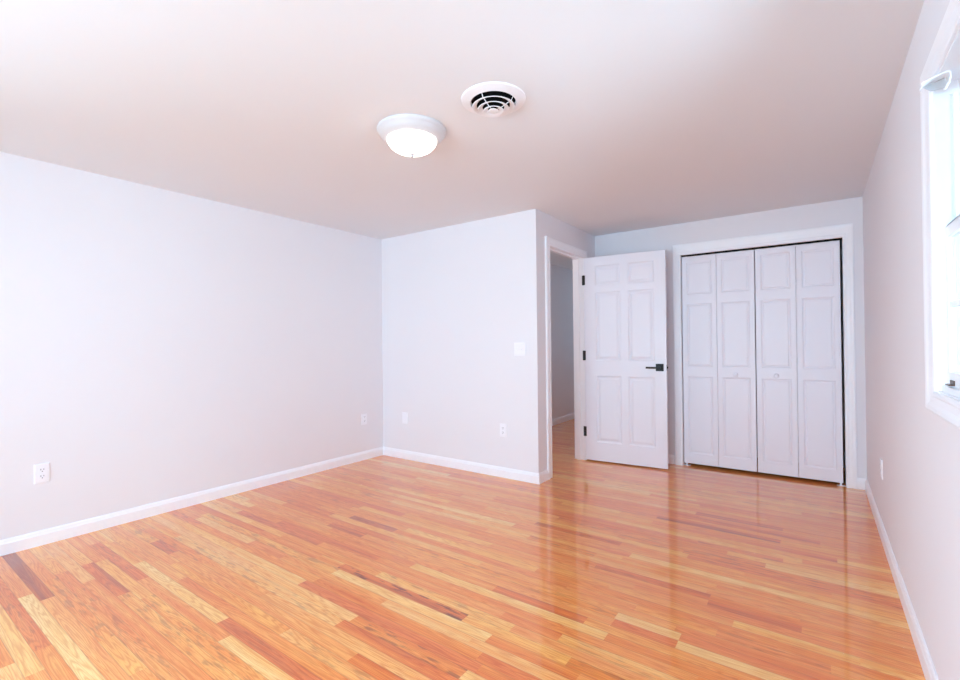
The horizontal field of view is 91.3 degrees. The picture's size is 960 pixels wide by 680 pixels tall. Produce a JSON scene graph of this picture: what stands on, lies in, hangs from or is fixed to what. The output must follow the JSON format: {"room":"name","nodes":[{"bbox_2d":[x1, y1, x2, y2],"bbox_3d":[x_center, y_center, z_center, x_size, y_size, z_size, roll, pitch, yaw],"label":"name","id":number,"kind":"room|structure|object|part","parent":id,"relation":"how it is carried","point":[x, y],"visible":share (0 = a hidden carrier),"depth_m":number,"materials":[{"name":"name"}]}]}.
{"room":"empty bedroom","nodes":[
{"label":"empty bedroom","id":0,"kind":"room"},
{"bbox_2d":[0,152,382,539],"bbox_3d":[-2.982,0.078,2.806,0.106,2.440,6.487,-1,-1,36],"label":"wall","id":1,"kind":"structure","parent":0,"point":[157,344],"depth_m":3.53,"materials":[{"name":"paint"}]},
{"bbox_2d":[34,462,49,483],"bbox_3d":[-2.778,0.846,2.976,0.009,0.122,0.076,-1,-1,36],"label":"outlet","id":2,"kind":"object","parent":1,"relation":"attached to","point":[41,471],"visible":1,"depth_m":2.97,"materials":[{"name":"white plastic"}]},
{"bbox_2d":[39,474,45,478],"bbox_3d":[-2.775,0.866,2.974,0.004,0.029,0.036,-1,-1,36],"label":"receptacle","id":3,"kind":"object","parent":2,"relation":"attached to","point":[41,476],"depth_m":2.97,"materials":[{"name":"white plastic"}]},
{"bbox_2d":[0,447,382,555],"bbox_3d":[-2.922,1.252,2.762,0.014,0.092,6.275,-1,-1,36],"label":"baseboard","id":4,"kind":"structure","parent":1,"relation":"attached to","point":[50,535],"depth_m":3.51,"materials":[{"name":"white paint"}]},
{"bbox_2d":[361,413,366,424],"bbox_3d":[-1.256,0.857,5.093,0.009,0.122,0.076,-1,-1,36],"label":"outlet","id":5,"kind":"object","parent":1,"relation":"attached to","point":[364,415],"visible":1,"depth_m":5.08,"materials":[{"name":"white plastic"}]},
{"bbox_2d":[0,0,923,269],"bbox_3d":[0.373,-1.219,3.673,4.574,0.100,11.812,-1,-1,36],"label":"ceiling","id":6,"kind":"structure","parent":0,"point":[634,114],"depth_m":2.30,"materials":[{"name":"paint"}]},
{"bbox_2d":[377,114,445,156],"bbox_3d":[-0.380,-1.094,2.617,0.384,0.150,0.384,-1,-1,36],"label":"ceiling lamp","id":7,"kind":"object","parent":6,"relation":"attached to","point":[410,135],"visible":1,"depth_m":2.51,"materials":[{"name":"white glass"}]},
{"bbox_3d":[-0.379,-1.076,2.617,0.274,0.076,0.274,-1,-1,36],"label":"lamp shade","id":8,"kind":"part","parent":7,"relation":"part of","materials":[{"name":"white glass"}]},
{"bbox_2d":[461,82,525,116],"bbox_3d":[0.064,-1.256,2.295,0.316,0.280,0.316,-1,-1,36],"label":"ceiling vent","id":9,"kind":"object","parent":6,"relation":"in","point":[486,99],"visible":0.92,"depth_m":2.26,"materials":[{"name":"white metal"}]},
{"bbox_3d":[0.066,-1.124,2.294,0.050,0.016,0.050,-1,-1,36],"label":"dish","id":10,"kind":"part","parent":9,"relation":"part of","materials":[{"name":"white metal"}]},
{"bbox_2d":[381,209,543,483],"bbox_3d":[-0.267,0.066,4.775,2.004,2.440,0.120,-1,-1,36],"label":"wall","id":11,"kind":"structure","parent":0,"point":[457,300],"depth_m":4.61,"materials":[{"name":"paint"}]},
{"bbox_2d":[402,412,407,423],"bbox_3d":[-0.819,0.851,5.111,0.076,0.122,0.007,-1,-1,36],"label":"wall plate","id":12,"kind":"object","parent":11,"relation":"attached to","point":[404,414],"visible":1,"depth_m":5.11,"materials":[{"name":"white plastic"}]},
{"bbox_2d":[500,423,506,436],"bbox_3d":[0.215,0.841,4.366,0.076,0.122,0.009,-1,-1,36],"label":"outlet","id":13,"kind":"object","parent":11,"relation":"attached to","point":[503,427],"visible":1,"depth_m":4.36,"materials":[{"name":"white plastic"}]},
{"bbox_2d":[514,343,525,355],"bbox_3d":[0.357,0.086,4.258,0.118,0.122,0.018,-1,-1,36],"label":"light switch","id":14,"kind":"object","parent":11,"relation":"attached to","point":[519,348],"visible":1,"depth_m":4.26,"materials":[{"name":"white plastic"}]},
{"bbox_2d":[0,419,925,679],"bbox_3d":[0.392,1.271,3.676,4.540,0.001,11.875,-1,-1,36],"label":"floor","id":15,"kind":"structure","parent":0,"point":[383,567],"depth_m":2.43,"materials":[{"name":"brown wood"}]},
{"bbox_2d":[550,264,573,418],"bbox_3d":[1.576,0.062,6.803,1.351,2.440,5.325,-1,-1,36],"label":"wall","id":16,"kind":"structure","parent":0,"point":[561,279],"depth_m":7.38,"materials":[{"name":"paint"}]},
{"bbox_2d":[552,413,573,425],"bbox_3d":[1.100,1.243,7.080,0.014,0.092,5.219,-1,-1,36],"label":"baseboard","id":17,"kind":"structure","parent":16,"relation":"attached to","point":[568,417],"depth_m":7.35,"materials":[{"name":"white paint"}]},
{"bbox_2d":[541,211,594,470],"bbox_3d":[0.923,0.054,4.830,0.106,2.440,1.359,-1,-1,36],"label":"wall","id":18,"kind":"structure","parent":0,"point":[552,227],"depth_m":4.41,"materials":[{"name":"paint"}]},
{"bbox_2d":[539,469,548,483],"bbox_3d":[0.918,1.227,4.694,0.014,0.092,1.373,-1,-1,36],"label":"baseboard","id":19,"kind":"structure","parent":18,"relation":"attached to","point":[543,476],"depth_m":4.21,"materials":[{"name":"white paint"}]},
{"bbox_2d":[545,236,586,479],"bbox_3d":[0.836,0.161,4.705,0.142,2.226,0.942,-1,-1,36],"label":"door frame","id":20,"kind":"structure","parent":18,"relation":"attached to","point":[578,255],"depth_m":4.99,"materials":[{"name":"white paint"}]},
{"bbox_2d":[582,250,667,468],"bbox_3d":[1.463,0.191,4.772,0.845,2.126,0.144,-1,0,31],"label":"door","id":21,"kind":"structure","parent":20,"relation":"attached to","point":[625,352],"depth_m":4.74,"materials":[{"name":"white paint"}]},
{"bbox_3d":[1.691,0.271,4.577,0.135,0.022,0.045,-1,0,31],"label":"lever","id":22,"kind":"part","parent":21,"relation":"part of","materials":[{"name":"black metal"}]},
{"bbox_3d":[1.752,0.268,4.572,0.072,0.071,0.009,-1,0,31],"label":"handle","id":23,"kind":"part","parent":21,"relation":"part of","materials":[{"name":"black metal"}]},
{"bbox_2d":[595,197,866,478],"bbox_3d":[2.281,0.039,4.625,2.338,2.440,0.106,-1,-1,36],"label":"wall","id":24,"kind":"structure","parent":0,"point":[845,211],"depth_m":4.35,"materials":[{"name":"paint"}]},
{"bbox_2d":[682,250,756,471],"bbox_3d":[2.311,0.209,4.564,0.640,2.098,0.072,-1,-1,36],"label":"door","id":25,"kind":"structure","parent":24,"relation":"in","point":[718,290],"depth_m":4.55,"materials":[{"name":"white paint"}]},
{"bbox_2d":[681,238,841,256],"bbox_3d":[2.574,-0.859,4.394,1.294,0.007,0.028,-1,-1,36],"label":"door track","id":26,"kind":"object","parent":24,"relation":"attached to","point":[838,238],"visible":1,"depth_m":4.34,"materials":[{"name":"black metal"}]},
{"bbox_2d":[672,223,856,488],"bbox_3d":[2.589,0.141,4.393,1.442,2.226,0.124,-1,-1,36],"label":"door frame","id":27,"kind":"structure","parent":24,"relation":"attached to","point":[844,231],"depth_m":4.11,"materials":[{"name":"white paint"}]},
{"bbox_2d":[668,454,865,489],"bbox_3d":[2.258,1.213,4.568,2.338,0.092,0.014,-1,-1,36],"label":"baseboard","id":28,"kind":"structure","parent":24,"relation":"attached to","point":[671,458],"depth_m":3.92,"materials":[{"name":"white paint"}]},
{"bbox_2d":[755,241,845,486],"bbox_3d":[2.839,0.201,4.185,0.644,2.098,0.072,-1,-1,36],"label":"door","id":29,"kind":"structure","parent":24,"relation":"in","point":[811,418],"depth_m":4.17,"materials":[{"name":"white paint"}]},
{"bbox_2d":[686,240,844,467],"bbox_3d":[2.721,0.039,5.237,2.338,2.440,0.120,-1,-1,36],"label":"wall","id":30,"kind":"structure","parent":0,"point":[841,283],"depth_m":4.58,"materials":[{"name":"paint"}]},
{"bbox_2d":[863,0,959,679],"bbox_3d":[1.250,0.023,1.068,0.140,2.440,8.606,-1,-1,36],"label":"wall","id":31,"kind":"structure","parent":0,"point":[917,498],"depth_m":2.00,"materials":[{"name":"paint"}]},
{"bbox_2d":[880,458,882,479],"bbox_3d":[2.524,0.808,2.951,0.009,0.122,0.076,-1,-1,36],"label":"outlet","id":32,"kind":"object","parent":31,"relation":"attached to","point":[881,460],"visible":1,"depth_m":2.92,"materials":[{"name":"white plastic"}]},
{"bbox_2d":[865,479,938,679],"bbox_3d":[0.977,1.198,0.796,0.014,0.092,7.634,-1,-1,36],"label":"baseboard","id":33,"kind":"structure","parent":31,"relation":"attached to","point":[928,668],"depth_m":2.13,"materials":[{"name":"white paint"}]},
{"bbox_2d":[920,0,959,428],"bbox_3d":[1.299,-0.344,1.160,0.158,1.164,1.084,-1,-1,36],"label":"window","id":34,"kind":"structure","parent":31,"relation":"in","point":[941,234],"depth_m":1.52,"materials":[{"name":"white paint"}]},
{"bbox_2d":[919,70,951,91],"bbox_3d":[1.444,-0.815,1.489,0.069,0.043,0.044,-1,-1,36],"label":"bracket","id":35,"kind":"object","parent":34,"relation":"attached to","point":[937,82],"visible":1,"depth_m":1.49,"materials":[{"name":"white plastic"}]},
{"bbox_3d":[1.459,-0.817,1.504,0.054,0.032,0.002,-1,-1,36],"label":"plate","id":36,"kind":"part","parent":35,"relation":"part of","materials":[{"name":"silver metal"}]},
{"bbox_3d":[1.314,0.155,1.149,0.134,0.018,0.840,-1,-1,36],"label":"sill","id":37,"kind":"part","parent":34,"relation":"part of","materials":[{"name":"white plastic"}]},
{"bbox_3d":[1.280,-0.109,1.174,0.032,0.510,0.838,-1,-1,36],"label":"sash","id":38,"kind":"part","parent":34,"relation":"part of","materials":[{"name":"white plastic"}]},
{"bbox_3d":[1.280,-0.113,1.174,0.012,0.437,0.764,-1,-1,36],"label":"glass","id":39,"kind":"part","parent":34,"relation":"part of","materials":[{"name":"white glass"}]},
{"bbox_3d":[1.305,-0.581,1.156,0.030,0.514,0.838,-1,-1,36],"label":"sash","id":40,"kind":"part","parent":34,"relation":"part of","materials":[{"name":"white plastic"}]}
]}

